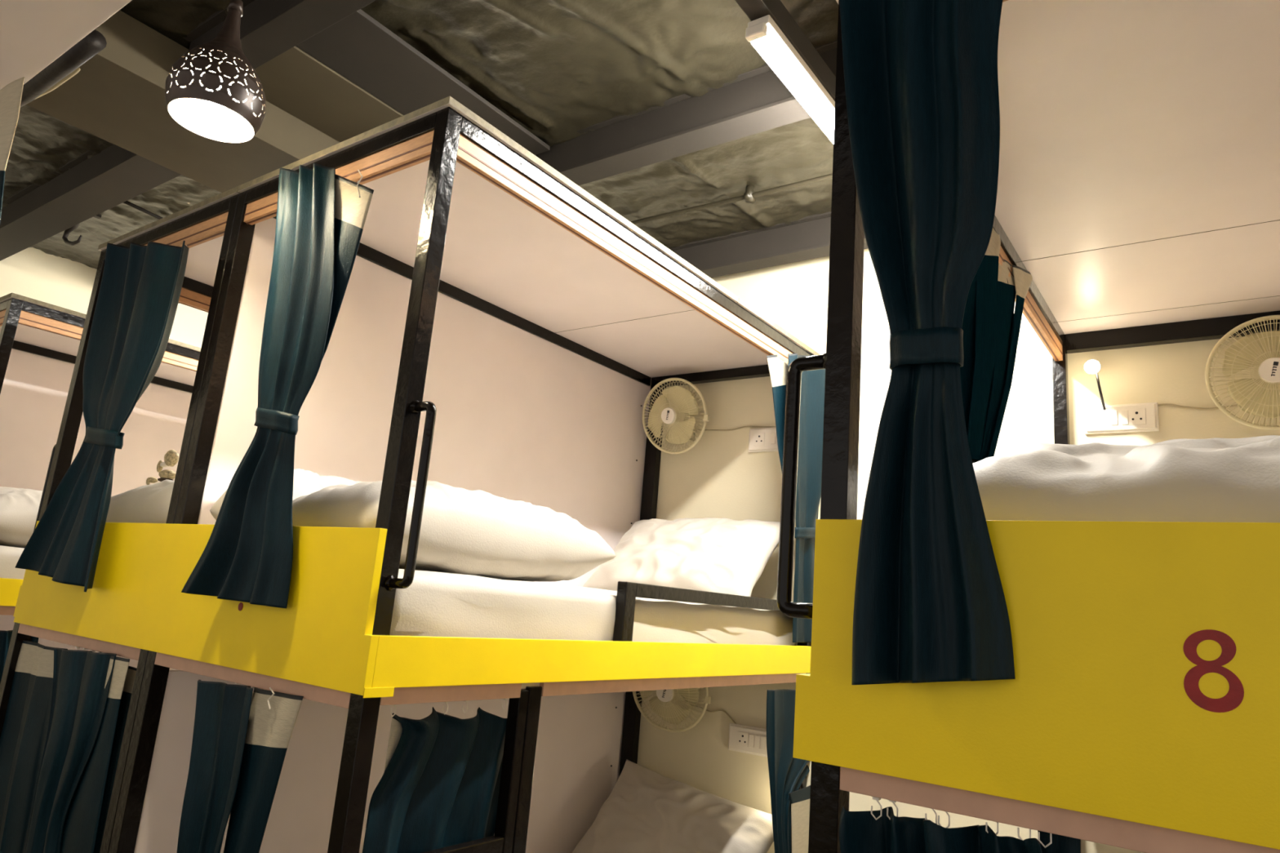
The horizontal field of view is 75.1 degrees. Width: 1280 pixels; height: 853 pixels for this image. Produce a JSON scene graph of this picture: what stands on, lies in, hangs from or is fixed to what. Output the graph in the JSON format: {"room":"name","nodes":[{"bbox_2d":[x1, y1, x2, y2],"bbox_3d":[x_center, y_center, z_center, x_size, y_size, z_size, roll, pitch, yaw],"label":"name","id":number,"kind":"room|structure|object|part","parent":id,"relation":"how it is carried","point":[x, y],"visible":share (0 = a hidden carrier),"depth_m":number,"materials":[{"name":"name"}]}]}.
{"room":"dormitory","nodes":[
{"label":"dormitory","id":0,"kind":"room"},
{"bbox_2d":[0,247,208,347],"bbox_3d":[-4.186,0.209,3.060,0.120,3.600,5.992,-4,-15,36],"label":"wall","id":1,"kind":"structure","parent":0,"point":[32,273],"depth_m":4.51,"materials":[{"name":"beige paint"}]},
{"bbox_2d":[1,0,838,269],"bbox_3d":[-0.399,-1.107,2.542,6.780,0.044,2.992,-4,-15,36],"label":"ceiling","id":2,"kind":"structure","parent":0,"point":[557,68],"depth_m":2.63,"materials":[{"name":"paint"}]},
{"bbox_2d":[62,213,101,245],"bbox_3d":[-2.549,-0.916,3.822,0.209,0.225,0.124,-4,-15,36],"label":"ceiling hook","id":3,"kind":"object","parent":2,"relation":"hanging from","point":[66,233],"visible":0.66,"depth_m":3.81,"materials":[{"name":"metal"}]},
{"bbox_2d":[0,142,180,261],"bbox_3d":[-2.521,-0.989,3.632,2.055,0.146,0.172,-4,-15,36],"label":"ceiling beam","id":4,"kind":"structure","parent":2,"relation":"attached to","point":[92,186],"depth_m":3.47,"materials":[{"name":"paint"}]},
{"bbox_2d":[123,200,162,219],"bbox_3d":[-2.148,-0.934,3.873,0.033,0.016,0.650,-2,-14,30],"label":"conduit pipe","id":5,"kind":"object","parent":2,"relation":"attached to","point":[126,202],"visible":0.19,"depth_m":3.73,"materials":[{"name":"metal"}]},
{"bbox_2d":[26,9,404,192],"bbox_3d":[-1.011,-0.904,3.233,0.880,0.173,2.143,-4,-15,36],"label":"ceiling beam","id":6,"kind":"structure","parent":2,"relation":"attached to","point":[117,96],"depth_m":2.71,"materials":[{"name":"paint"}]},
{"bbox_2d":[20,29,106,107],"bbox_3d":[-1.793,-1.004,2.455,0.850,0.052,0.064,-4,-15,34],"label":"insulated pipe","id":7,"kind":"object","parent":6,"relation":"attached to","point":[95,42],"visible":0.66,"depth_m":2.31,"materials":[{"name":"rubber"}]},
{"bbox_2d":[164,0,265,142],"bbox_3d":[-0.931,-0.989,1.927,0.203,0.632,0.203,7,-12,-12],"label":"pendant lamp","id":8,"kind":"object","parent":2,"relation":"hanging from","point":[226,76],"visible":1,"depth_m":1.84,"materials":[{"name":"brown metal"}]},
{"bbox_3d":[-0.951,-0.752,1.876,0.068,0.068,0.068,-4,-15,36],"label":"bulb","id":9,"kind":"part","parent":8,"relation":"part of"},
{"bbox_2d":[183,0,375,83],"bbox_3d":[0.331,-1.242,1.357,4.200,0.146,0.109,-4,-15,36],"label":"ceiling beam","id":10,"kind":"structure","parent":2,"relation":"attached to","point":[268,28],"depth_m":2.29,"materials":[{"name":"paint"}]},
{"bbox_2d":[295,8,550,155],"bbox_3d":[-0.684,-1.064,2.689,0.298,0.015,0.850,-4,-15,36],"label":"ceiling beam","id":11,"kind":"structure","parent":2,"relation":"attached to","point":[359,48],"depth_m":2.56,"materials":[{"name":"paint"}]},
{"bbox_2d":[177,39,837,303],"bbox_3d":[-0.146,-0.953,2.880,6.780,0.146,0.117,-4,-15,36],"label":"ceiling beam","id":12,"kind":"structure","parent":2,"relation":"attached to","point":[757,101],"depth_m":2.65,"materials":[{"name":"paint"}]},
{"bbox_2d":[630,173,832,225],"bbox_3d":[0.214,-0.866,3.305,6.500,0.057,0.055,-4,-15,36],"label":"conduit pipe","id":13,"kind":"object","parent":2,"relation":"attached to","point":[749,194],"visible":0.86,"depth_m":3.16,"materials":[{"name":"metal"}]},
{"bbox_2d":[668,211,868,278],"bbox_3d":[0.394,-0.750,3.613,6.780,0.146,0.102,-4,-15,36],"label":"ceiling beam","id":14,"kind":"structure","parent":2,"relation":"attached to","point":[780,244],"depth_m":3.50,"materials":[{"name":"paint"}]},
{"bbox_2d":[734,0,835,143],"bbox_3d":[0.435,-0.983,2.179,0.063,0.257,2.340,-4,-15,36],"label":"tube light","id":15,"kind":"object","parent":2,"relation":"hanging from","point":[773,32],"visible":0.52,"depth_m":2.07,"materials":[{"name":"white plastic"}]},
{"bbox_2d":[751,28,834,143],"bbox_3d":[0.634,-0.791,2.446,0.046,0.028,1.225,-4,-15,36],"label":"diffuser","id":16,"kind":"object","parent":15,"relation":"attached to","point":[771,44],"depth_m":2.10,"materials":[{"name":"plastic"}]},
{"bbox_2d":[636,248,1279,852],"bbox_3d":[1.153,0.620,2.901,8.880,3.600,0.120,-4,-15,36],"label":"wall","id":17,"kind":"structure","parent":0,"point":[718,477],"depth_m":3.26,"materials":[{"name":"beige paint"}]},
{"bbox_2d":[632,687,711,732],"bbox_3d":[0.140,1.052,3.328,0.336,0.325,0.193,-4,-15,36],"label":"wall fan","id":18,"kind":"object","parent":17,"relation":"attached to","point":[662,704],"visible":0.56,"depth_m":3.27,"materials":[{"name":"beige plastic"}]},
{"bbox_3d":[0.056,1.010,3.326,0.135,0.171,0.026,1,-13,18],"label":"blade","id":19,"kind":"part","parent":18,"relation":"part of","materials":[{"name":"plastic"}]},
{"bbox_3d":[0.113,1.116,3.296,0.192,0.115,0.040,-6,-16,42],"label":"blade","id":20,"kind":"part","parent":18,"relation":"part of","materials":[{"name":"plastic"}]},
{"bbox_3d":[0.177,1.110,3.396,0.064,0.095,0.018,-4,-15,36],"label":"wall plate","id":21,"kind":"part","parent":18,"relation":"part of","materials":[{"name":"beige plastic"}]},
{"bbox_3d":[0.176,1.010,3.271,0.121,0.165,0.065,0,-13,23],"label":"blade","id":22,"kind":"part","parent":18,"relation":"part of","materials":[{"name":"plastic"}]},
{"bbox_2d":[642,377,709,453],"bbox_3d":[0.171,-0.037,3.610,0.336,0.321,0.188,-4,-15,36],"label":"wall fan","id":23,"kind":"object","parent":17,"relation":"attached to","point":[683,403],"visible":1,"depth_m":3.56,"materials":[{"name":"beige plastic"}]},
{"bbox_3d":[0.084,-0.045,3.622,0.113,0.190,0.028,-4,-15,36],"label":"blade","id":24,"kind":"part","parent":23,"relation":"part of","materials":[{"name":"plastic"}]},
{"bbox_3d":[0.172,0.022,3.561,0.175,0.106,0.054,-4,-15,36],"label":"blade","id":25,"kind":"part","parent":23,"relation":"part of","materials":[{"name":"plastic"}]},
{"bbox_3d":[0.172,-0.108,3.565,0.168,0.124,0.054,3,-12,8],"label":"blade","id":26,"kind":"part","parent":23,"relation":"part of","materials":[{"name":"plastic"}]},
{"bbox_3d":[0.213,0.020,3.672,0.064,0.095,0.018,-4,-15,36],"label":"wall plate","id":27,"kind":"part","parent":23,"relation":"part of","materials":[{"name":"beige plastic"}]},
{"bbox_2d":[695,704,736,724],"bbox_3d":[0.279,1.142,3.318,0.243,0.055,0.006,-4,-15,36],"label":"cable","id":28,"kind":"object","parent":17,"relation":"attached to","point":[725,712],"visible":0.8,"depth_m":3.29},
{"bbox_2d":[694,426,775,431],"bbox_3d":[0.395,0.019,3.543,0.455,0.040,0.006,-4,-15,36],"label":"cable","id":29,"kind":"object","parent":17,"relation":"attached to","point":[743,426],"visible":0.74,"depth_m":3.53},
{"bbox_2d":[728,723,767,757],"bbox_3d":[0.431,1.200,3.178,0.215,0.100,0.026,-4,-15,36],"label":"switchboard","id":30,"kind":"object","parent":17,"relation":"attached to","point":[744,739],"visible":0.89,"depth_m":3.18,"materials":[{"name":"white plastic"}]},
{"bbox_2d":[737,731,748,747],"bbox_3d":[0.394,1.200,3.194,0.048,0.052,0.002,-4,-15,36],"label":"socket","id":31,"kind":"object","parent":30,"relation":"attached to","point":[742,736],"depth_m":3.19,"materials":[{"name":"plastic"}]},
{"bbox_2d":[748,733,754,747],"bbox_3d":[0.423,1.197,3.171,0.021,0.048,0.004,-4,-15,36],"label":"rocker switch","id":32,"kind":"object","parent":30,"relation":"attached to","point":[751,736],"depth_m":3.17,"materials":[{"name":"white plastic"}]},
{"bbox_2d":[754,734,759,749],"bbox_3d":[0.443,1.196,3.157,0.021,0.048,0.004,-4,-15,36],"label":"rocker switch","id":33,"kind":"object","parent":30,"relation":"attached to","point":[757,737],"depth_m":3.15,"materials":[{"name":"white plastic"}]},
{"bbox_2d":[760,736,765,750],"bbox_3d":[0.464,1.194,3.142,0.021,0.048,0.004,-4,-15,36],"label":"rocker switch","id":34,"kind":"object","parent":30,"relation":"attached to","point":[762,739],"depth_m":3.14,"materials":[{"name":"white plastic"}]},
{"bbox_2d":[748,426,778,452],"bbox_3d":[0.541,0.052,3.416,0.215,0.100,0.026,-4,-15,36],"label":"switchboard","id":35,"kind":"object","parent":17,"relation":"attached to","point":[762,439],"visible":0.72,"depth_m":3.43,"materials":[{"name":"white plastic"}]},
{"bbox_2d":[753,432,764,445],"bbox_3d":[0.492,0.053,3.439,0.048,0.052,0.002,-4,-15,36],"label":"socket","id":36,"kind":"object","parent":35,"relation":"attached to","point":[758,437],"depth_m":3.44,"materials":[{"name":"plastic"}]},
{"bbox_2d":[770,432,776,444],"bbox_3d":[0.544,0.049,3.400,0.021,0.048,0.004,-4,-15,36],"label":"rocker switch","id":37,"kind":"object","parent":35,"relation":"attached to","point":[773,435],"depth_m":3.40,"materials":[{"name":"white plastic"}]},
{"bbox_2d":[1083,402,1159,434],"bbox_3d":[1.552,-0.027,2.692,0.210,0.093,0.026,-4,-15,36],"label":"switchboard","id":38,"kind":"object","parent":17,"relation":"attached to","point":[1135,417],"visible":1,"depth_m":2.68,"materials":[{"name":"white plastic"}]},
{"bbox_2d":[1084,360,1106,409],"bbox_3d":[1.477,-0.139,2.707,0.048,0.157,0.106,-4,-15,36],"label":"reading lamp","id":39,"kind":"object","parent":38,"relation":"attached to","point":[1091,366],"visible":1,"depth_m":2.69,"materials":[{"name":"plastic"}]},
{"bbox_2d":[1110,410,1117,425],"bbox_3d":[1.532,-0.028,2.693,0.021,0.048,0.004,-4,-15,36],"label":"rocker switch","id":40,"kind":"object","parent":38,"relation":"attached to","point":[1113,414],"depth_m":2.69,"materials":[{"name":"white plastic"}]},
{"bbox_2d":[1120,409,1128,424],"bbox_3d":[1.557,-0.030,2.675,0.021,0.048,0.004,-4,-15,36],"label":"rocker switch","id":41,"kind":"object","parent":38,"relation":"attached to","point":[1124,413],"depth_m":2.67,"materials":[{"name":"white plastic"}]},
{"bbox_2d":[1128,408,1146,425],"bbox_3d":[1.585,-0.032,2.657,0.048,0.052,0.002,-4,-15,36],"label":"socket","id":42,"kind":"object","parent":38,"relation":"attached to","point":[1136,416],"depth_m":2.66,"materials":[{"name":"plastic"}]},
{"bbox_2d":[1157,403,1237,409],"bbox_3d":[1.699,-0.062,2.605,0.360,0.029,0.006,-4,-15,36],"label":"cable","id":43,"kind":"object","parent":17,"relation":"attached to","point":[1163,404],"visible":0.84,"depth_m":2.59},
{"bbox_2d":[1204,315,1279,430],"bbox_3d":[1.842,-0.146,2.411,0.340,0.330,0.185,-4,-15,36],"label":"wall fan","id":44,"kind":"object","parent":17,"relation":"attached to","point":[1260,395],"visible":1,"depth_m":2.41,"materials":[{"name":"beige plastic"}]},
{"bbox_3d":[1.782,-0.211,2.409,0.165,0.130,0.026,-1,-13,26],"label":"blade","id":45,"kind":"part","parent":44,"relation":"part of","materials":[{"name":"plastic"}]},
{"bbox_3d":[1.790,-0.084,2.386,0.026,0.127,0.177,14,-15,-36],"label":"blade","id":46,"kind":"part","parent":44,"relation":"part of","materials":[{"name":"plastic"}]},
{"bbox_2d":[1271,361,1279,376],"bbox_3d":[1.785,-0.163,2.343,0.004,0.041,0.021,12,-14,-29],"label":"print","id":47,"kind":"object","parent":44,"relation":"attached to","point":[1274,365],"depth_m":2.34,"materials":[{"name":"plastic"}]},
{"bbox_3d":[-0.738,1.769,0.151,8.880,0.100,6.092,-4,-15,36],"label":"floor","id":48,"kind":"structure","parent":0,"visible":0},
{"bbox_2d":[0,0,132,89],"bbox_3d":[-1.246,0.259,0.210,4.200,2.785,2.000,-4,-15,36],"label":"bunk bed","id":49,"kind":"object","parent":48,"relation":"on","point":[34,33],"visible":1,"depth_m":1.66,"materials":[{"name":"white laminate"}]},
{"bbox_2d":[0,76,24,221],"bbox_3d":[-1.457,-0.481,1.804,0.488,0.560,0.032,-4,-15,36],"label":"curtain","id":50,"kind":"object","parent":49,"relation":"hanging from","point":[11,95],"visible":1,"depth_m":1.77,"materials":[{"name":"fabric"}]},
{"bbox_2d":[0,293,200,670],"bbox_3d":[-2.470,1.023,4.134,0.878,2.744,1.958,-4,-15,36],"label":"bunk bed","id":51,"kind":"object","parent":48,"relation":"on","point":[40,340],"visible":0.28,"depth_m":4.16,"materials":[{"name":"black paint"}]},
{"bbox_3d":[-2.911,-0.481,3.678,0.769,0.040,0.040,-4,-15,36],"label":"rail","id":52,"kind":"part","parent":51,"relation":"part of","materials":[{"name":"black paint"}]},
{"bbox_3d":[-2.116,0.822,3.909,0.020,0.107,1.890,-4,-15,36],"label":"panel","id":53,"kind":"part","parent":51,"relation":"part of","materials":[{"name":"yellow laminate"}]},
{"bbox_3d":[-2.692,0.804,3.161,0.040,2.726,0.040,-4,-15,36],"label":"post","id":54,"kind":"part","parent":51,"relation":"part of","materials":[{"name":"metal"}]},
{"bbox_2d":[0,545,26,579],"bbox_3d":[-2.454,0.765,4.197,0.801,0.196,1.864,-4,-15,36],"label":"mattress","id":55,"kind":"object","parent":51,"relation":"on","point":[9,556],"visible":0.02,"depth_m":3.39,"materials":[{"name":"white fabric"}]},
{"bbox_2d":[0,486,43,548],"bbox_3d":[-2.716,0.415,3.732,0.616,0.282,0.600,-4,-15,36],"label":"pillow","id":56,"kind":"object","parent":55,"relation":"on","point":[19,507],"visible":0.29,"depth_m":3.48,"materials":[{"name":"white fabric"}]},
{"bbox_2d":[0,630,38,683],"bbox_3d":[-2.585,1.323,3.270,0.045,1.023,0.332,-4,-15,36],"label":"curtain","id":57,"kind":"object","parent":51,"relation":"hanging from","point":[5,636],"visible":0.11,"depth_m":3.34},
{"bbox_3d":[-2.840,1.533,4.277,0.020,1.150,1.860,-4,-15,36],"label":"divider panel","id":58,"kind":"part","parent":51,"relation":"part of","materials":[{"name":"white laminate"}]},
{"bbox_3d":[-2.740,0.337,4.535,0.020,1.166,1.860,-4,-15,36],"label":"divider panel","id":59,"kind":"part","parent":51,"relation":"part of","materials":[{"name":"white laminate"}]},
{"bbox_3d":[-2.689,-0.251,4.660,0.040,0.040,1.860,-4,-15,36],"label":"rail","id":60,"kind":"part","parent":51,"relation":"part of","materials":[{"name":"metal"}]},
{"bbox_3d":[-2.033,-0.297,4.189,0.040,0.040,1.860,-4,-15,36],"label":"rail","id":61,"kind":"part","parent":51,"relation":"part of","materials":[{"name":"black paint"}]},
{"bbox_2d":[0,96,820,852],"bbox_3d":[-0.659,0.888,2.804,1.865,2.744,2.009,-4,-15,36],"label":"bunk bed","id":62,"kind":"object","parent":48,"relation":"on","point":[500,329],"visible":0.83,"depth_m":2.32,"materials":[{"name":"black paint"}]},
{"bbox_3d":[-1.365,0.752,3.343,0.020,0.095,1.940,-4,-15,36],"label":"panel","id":63,"kind":"part","parent":62,"relation":"part of","materials":[{"name":"yellow laminate"}]},
{"bbox_3d":[-1.906,0.234,2.678,0.063,0.370,0.019,-4,-15,36],"label":"grab handle","id":64,"kind":"part","parent":62,"relation":"part of","materials":[{"name":"black paint"}]},
{"bbox_3d":[-1.907,0.736,2.538,0.040,2.726,0.040,-4,-15,36],"label":"post","id":65,"kind":"part","parent":62,"relation":"part of","materials":[{"name":"metal"}]},
{"bbox_2d":[0,640,136,852],"bbox_3d":[-1.597,1.036,2.230,0.802,0.832,0.034,-4,-15,36],"label":"curtain","id":66,"kind":"object","parent":62,"relation":"hanging from","point":[24,734],"visible":0.47,"depth_m":2.36,"materials":[{"name":"fabric"}]},
{"bbox_2d":[25,646,129,852],"bbox_3d":[-1.471,0.946,2.116,0.462,0.740,0.054,-4,-15,36],"label":"curtain","id":67,"kind":"object","parent":62,"relation":"hanging from","point":[87,687],"visible":1,"depth_m":2.10,"materials":[{"name":"blue fabric"}]},
{"bbox_2d":[14,240,189,591],"bbox_3d":[-1.504,-0.063,2.395,0.655,1.048,0.098,-4,-15,36],"label":"curtain","id":68,"kind":"object","parent":62,"relation":"hanging from","point":[140,291],"visible":1,"depth_m":2.36,"materials":[{"name":"blue fabric"}]},
{"bbox_3d":[-1.458,-0.597,2.576,0.798,0.040,0.040,-4,-15,36],"label":"rail","id":69,"kind":"part","parent":62,"relation":"part of","materials":[{"name":"black paint"}]},
{"bbox_3d":[-1.227,0.687,2.050,0.040,2.726,0.040,-4,-15,36],"label":"post","id":70,"kind":"part","parent":62,"relation":"part of","materials":[{"name":"metal"}]},
{"bbox_3d":[-1.192,0.685,2.026,0.040,2.726,0.040,-4,-15,36],"label":"post","id":71,"kind":"part","parent":62,"relation":"part of","materials":[{"name":"metal"}]},
{"bbox_3d":[-1.233,-0.361,3.586,0.040,0.040,1.910,-4,-15,36],"label":"rail","id":72,"kind":"part","parent":62,"relation":"part of","materials":[{"name":"black paint"}]},
{"bbox_3d":[-1.185,0.395,2.063,1.712,0.307,0.018,-4,-15,36],"label":"panel","id":73,"kind":"part","parent":62,"relation":"part of","materials":[{"name":"yellow laminate"}]},
{"bbox_2d":[177,680,303,852],"bbox_3d":[-0.852,0.827,1.701,0.398,0.587,0.045,-4,-15,34],"label":"curtain","id":74,"kind":"object","parent":62,"relation":"hanging from","point":[240,743],"visible":1,"depth_m":1.71,"materials":[{"name":"blue fabric"}]},
{"bbox_2d":[177,680,253,852],"bbox_3d":[-0.914,0.832,1.736,0.257,0.580,0.036,-4,-15,36],"label":"drape","id":75,"kind":"object","parent":74,"relation":"hanging from","point":[220,769],"depth_m":1.75,"materials":[{"name":"fabric"}]},
{"bbox_3d":[-0.752,0.552,1.690,0.008,0.040,0.036,14,-15,-36],"label":"cord","id":76,"kind":"part","parent":74,"relation":"part of","materials":[{"name":"white plastic"}]},
{"bbox_2d":[181,163,373,608],"bbox_3d":[-0.806,-0.126,1.901,0.419,1.040,0.094,-4,-15,36],"label":"curtain","id":77,"kind":"object","parent":62,"relation":"hanging from","point":[247,555],"visible":1,"depth_m":1.86,"materials":[{"name":"blue fabric"}]},
{"bbox_3d":[-0.638,-0.551,1.885,0.008,0.085,0.046,14,-15,-37],"label":"cord","id":78,"kind":"part","parent":77,"relation":"part of","materials":[{"name":"fabric"}]},
{"bbox_3d":[-0.752,-0.647,2.070,0.776,0.040,0.040,-4,-15,36],"label":"rail","id":79,"kind":"part","parent":62,"relation":"part of","materials":[{"name":"black paint"}]},
{"bbox_3d":[-0.658,1.375,2.700,0.022,1.150,1.940,-4,-15,36],"label":"divider panel","id":80,"kind":"part","parent":62,"relation":"part of","materials":[{"name":"white laminate"}]},
{"bbox_3d":[-0.530,0.637,1.551,0.040,2.726,0.040,-4,-15,36],"label":"post","id":81,"kind":"part","parent":62,"relation":"part of","materials":[{"name":"metal"}]},
{"bbox_3d":[-0.444,0.130,1.630,0.063,0.370,0.019,-4,-15,36],"label":"grab handle","id":82,"kind":"part","parent":62,"relation":"part of","materials":[{"name":"black paint"}]},
{"bbox_3d":[-0.558,0.179,2.958,0.022,1.166,1.940,-4,-15,36],"label":"divider panel","id":83,"kind":"part","parent":62,"relation":"part of","materials":[{"name":"white laminate"}]},
{"bbox_2d":[362,698,507,852],"bbox_3d":[-0.395,0.853,1.746,0.069,0.564,0.442,-4,-15,36],"label":"curtain","id":84,"kind":"object","parent":62,"relation":"hanging from","point":[438,787],"visible":0.91,"depth_m":1.73,"materials":[{"name":"blue fabric"}]},
{"bbox_3d":[-0.519,-0.412,3.074,0.040,0.040,1.910,-4,-15,36],"label":"rail","id":85,"kind":"part","parent":62,"relation":"part of","materials":[{"name":"black paint"}]},
{"bbox_3d":[0.061,0.651,2.320,0.020,0.095,1.940,-4,-15,36],"label":"panel","id":86,"kind":"part","parent":62,"relation":"part of","materials":[{"name":"yellow laminate"}]},
{"bbox_2d":[389,568,795,645],"bbox_3d":[-0.271,0.600,2.604,0.786,0.203,1.912,-4,-15,36],"label":"mattress","id":87,"kind":"object","parent":62,"relation":"on","point":[435,604],"visible":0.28,"depth_m":2.04,"materials":[{"name":"white fabric"}]},
{"bbox_2d":[209,468,360,519],"bbox_3d":[-0.873,0.237,2.194,0.290,0.246,0.380,-4,-15,36],"label":"pillow","id":88,"kind":"object","parent":87,"relation":"on","point":[305,482],"visible":0.19,"depth_m":2.11,"materials":[{"name":"white fabric"}]},
{"bbox_2d":[292,480,615,582],"bbox_3d":[-0.461,0.276,2.147,0.400,0.223,0.820,-4,-15,36],"label":"pillow","id":89,"kind":"object","parent":87,"relation":"on","point":[478,532],"visible":0.73,"depth_m":1.98,"materials":[{"name":"white fabric"}]},
{"bbox_2d":[582,517,780,596],"bbox_3d":[0.173,0.504,3.205,0.747,0.335,0.369,-4,-15,36],"label":"pillow","id":90,"kind":"object","parent":87,"relation":"on","point":[723,555],"visible":0.84,"depth_m":3.10,"materials":[{"name":"white fabric"}]},
{"bbox_3d":[-0.043,0.527,2.237,0.032,0.215,0.048,-4,-15,36],"label":"guard rail","id":91,"kind":"part","parent":62,"relation":"part of","materials":[{"name":"metal"}]},
{"bbox_3d":[0.143,-0.459,2.599,0.040,0.040,1.910,-4,-15,36],"label":"rail","id":92,"kind":"part","parent":62,"relation":"part of","materials":[{"name":"metal"}]},
{"bbox_3d":[-0.023,1.106,3.529,0.060,2.726,0.040,-4,-15,36],"label":"post","id":93,"kind":"part","parent":62,"relation":"part of","materials":[{"name":"metal"}]},
{"bbox_3d":[0.298,0.566,2.711,0.030,0.038,1.108,-4,-15,36],"label":"rail","id":94,"kind":"part","parent":62,"relation":"part of","materials":[{"name":"metal"}]},
{"bbox_3d":[0.401,-0.225,3.585,0.716,0.040,0.040,-4,-15,36],"label":"rail","id":95,"kind":"part","parent":62,"relation":"part of","materials":[{"name":"metal"}]},
{"bbox_2d":[766,688,810,852],"bbox_3d":[0.569,1.351,2.974,0.034,0.807,0.589,-4,-15,36],"label":"curtain","id":96,"kind":"object","parent":62,"relation":"hanging from","point":[790,806],"visible":0.59,"depth_m":2.89,"materials":[{"name":"fabric"}]},
{"bbox_2d":[766,353,825,643],"bbox_3d":[0.662,0.216,3.202,0.073,1.198,0.760,-4,-15,36],"label":"curtain","id":97,"kind":"object","parent":62,"relation":"hanging from","point":[808,495],"visible":0.41,"depth_m":3.13,"materials":[{"name":"fabric"}]},
{"bbox_3d":[0.599,1.062,3.083,0.040,2.726,0.040,-4,-15,36],"label":"post","id":98,"kind":"part","parent":62,"relation":"part of","materials":[{"name":"black paint"}]},
{"bbox_2d":[787,353,825,643],"bbox_3d":[0.694,0.227,3.246,0.074,1.200,0.652,-4,-15,36],"label":"drape","id":99,"kind":"object","parent":62,"relation":"hanging from","point":[808,495],"depth_m":3.16,"materials":[{"name":"fabric"}]},
{"bbox_3d":[-0.997,0.655,3.123,0.838,0.195,1.916,-4,-15,36],"label":"mattress","id":100,"kind":"object","parent":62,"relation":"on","visible":0},
{"bbox_2d":[106,479,174,523],"bbox_3d":[-1.355,0.302,2.633,0.719,0.262,0.500,-4,-15,36],"label":"pillow","id":101,"kind":"object","parent":100,"relation":"on","point":[148,504],"visible":0.09,"depth_m":2.46,"materials":[{"name":"white fabric"}]},
{"bbox_2d":[146,449,178,484],"bbox_3d":[-1.767,0.151,3.080,0.188,0.128,0.054,-4,-15,36],"label":"toy","id":102,"kind":"object","parent":101,"relation":"on","point":[171,457],"visible":0.93,"depth_m":3.04,"materials":[{"name":"fabric"}]},
{"bbox_3d":[-1.817,0.199,3.104,0.062,0.022,0.031,-4,-15,36],"label":"arm","id":103,"kind":"part","parent":102,"relation":"part of","materials":[{"name":"fabric"}]},
{"bbox_3d":[-0.359,1.625,2.385,0.780,0.201,1.915,-4,-15,36],"label":"mattress","id":104,"kind":"object","parent":62,"relation":"on","visible":0},
{"bbox_2d":[572,759,773,852],"bbox_3d":[0.102,1.523,2.997,0.757,0.474,0.367,-4,-15,36],"label":"pillow","id":105,"kind":"object","parent":104,"relation":"on","point":[646,811],"visible":1,"depth_m":3.01,"materials":[{"name":"white fabric"}]},
{"bbox_2d":[776,0,1279,852],"bbox_3d":[1.101,0.780,1.597,0.972,2.733,1.917,-4,-15,36],"label":"bunk bed","id":106,"kind":"object","parent":48,"relation":"on","point":[1138,193],"visible":0.85,"depth_m":1.14,"materials":[{"name":"black paint"}]},
{"bbox_3d":[0.246,0.085,1.248,0.072,0.396,0.022,-4,-15,36],"label":"grab handle","id":107,"kind":"part","parent":106,"relation":"part of","materials":[{"name":"black paint"}]},
{"bbox_3d":[0.247,0.611,1.102,0.040,2.715,0.040,-4,-15,36],"label":"post","id":108,"kind":"part","parent":106,"relation":"part of","materials":[{"name":"metal"}]},
{"bbox_2d":[839,0,1015,684],"bbox_3d":[0.383,-0.304,1.164,0.281,1.295,0.064,-4,-15,36],"label":"curtain","id":109,"kind":"object","parent":106,"relation":"hanging from","point":[921,77],"visible":1,"depth_m":1.11,"materials":[{"name":"fabric"}]},
{"bbox_2d":[839,796,1080,852],"bbox_3d":[0.378,0.585,1.000,0.268,0.256,0.078,-3,-14,33],"label":"curtain","id":110,"kind":"object","parent":106,"relation":"hanging from","point":[871,831],"visible":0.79,"depth_m":1.03,"materials":[{"name":"blue fabric"}]},
{"bbox_2d":[839,806,1042,852],"bbox_3d":[0.368,0.595,1.000,0.249,0.235,0.084,-4,-15,36],"label":"drape","id":111,"kind":"object","parent":110,"relation":"hanging from","point":[871,831],"depth_m":1.04,"materials":[{"name":"fabric"}]},
{"bbox_2d":[960,227,1032,463],"bbox_3d":[0.858,-0.170,2.020,0.058,0.878,0.866,-5,-16,39],"label":"curtain","id":112,"kind":"object","parent":106,"relation":"hanging from","point":[991,327],"visible":0.52,"depth_m":1.95,"materials":[{"name":"fabric"}]},
{"bbox_2d":[960,263,1013,460],"bbox_3d":[0.787,-0.166,1.929,0.042,0.820,0.646,-4,-15,36],"label":"drape","id":113,"kind":"object","parent":112,"relation":"hanging from","point":[987,371],"depth_m":1.92,"materials":[{"name":"fabric"}]},
{"bbox_3d":[0.894,-0.490,2.113,0.040,0.040,1.818,-4,-15,36],"label":"rail","id":114,"kind":"part","parent":106,"relation":"part of","materials":[{"name":"black paint"}]},
{"bbox_3d":[0.598,0.266,0.902,0.919,0.324,0.018,-4,-15,36],"label":"panel","id":115,"kind":"part","parent":106,"relation":"part of","materials":[{"name":"yellow laminate"}]},
{"bbox_3d":[1.323,1.015,2.562,0.040,2.715,0.040,-4,-15,36],"label":"post","id":116,"kind":"part","parent":106,"relation":"part of","materials":[{"name":"metal"}]},
{"bbox_3d":[1.780,-0.304,2.591,0.820,0.058,0.040,-4,-15,36],"label":"rail","id":117,"kind":"part","parent":106,"relation":"part of","materials":[{"name":"metal"}]},
{"bbox_3d":[1.157,0.507,1.642,0.815,0.190,1.819,-4,-15,36],"label":"mattress","id":118,"kind":"object","parent":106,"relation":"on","visible":0},
{"bbox_2d":[973,435,1279,522],"bbox_3d":[0.984,0.213,1.418,0.760,0.294,1.050,-4,-15,36],"label":"duvet","id":119,"kind":"object","parent":118,"relation":"on","point":[1216,479],"visible":0.41,"depth_m":1.10,"materials":[{"name":"white fabric"}]}
]}

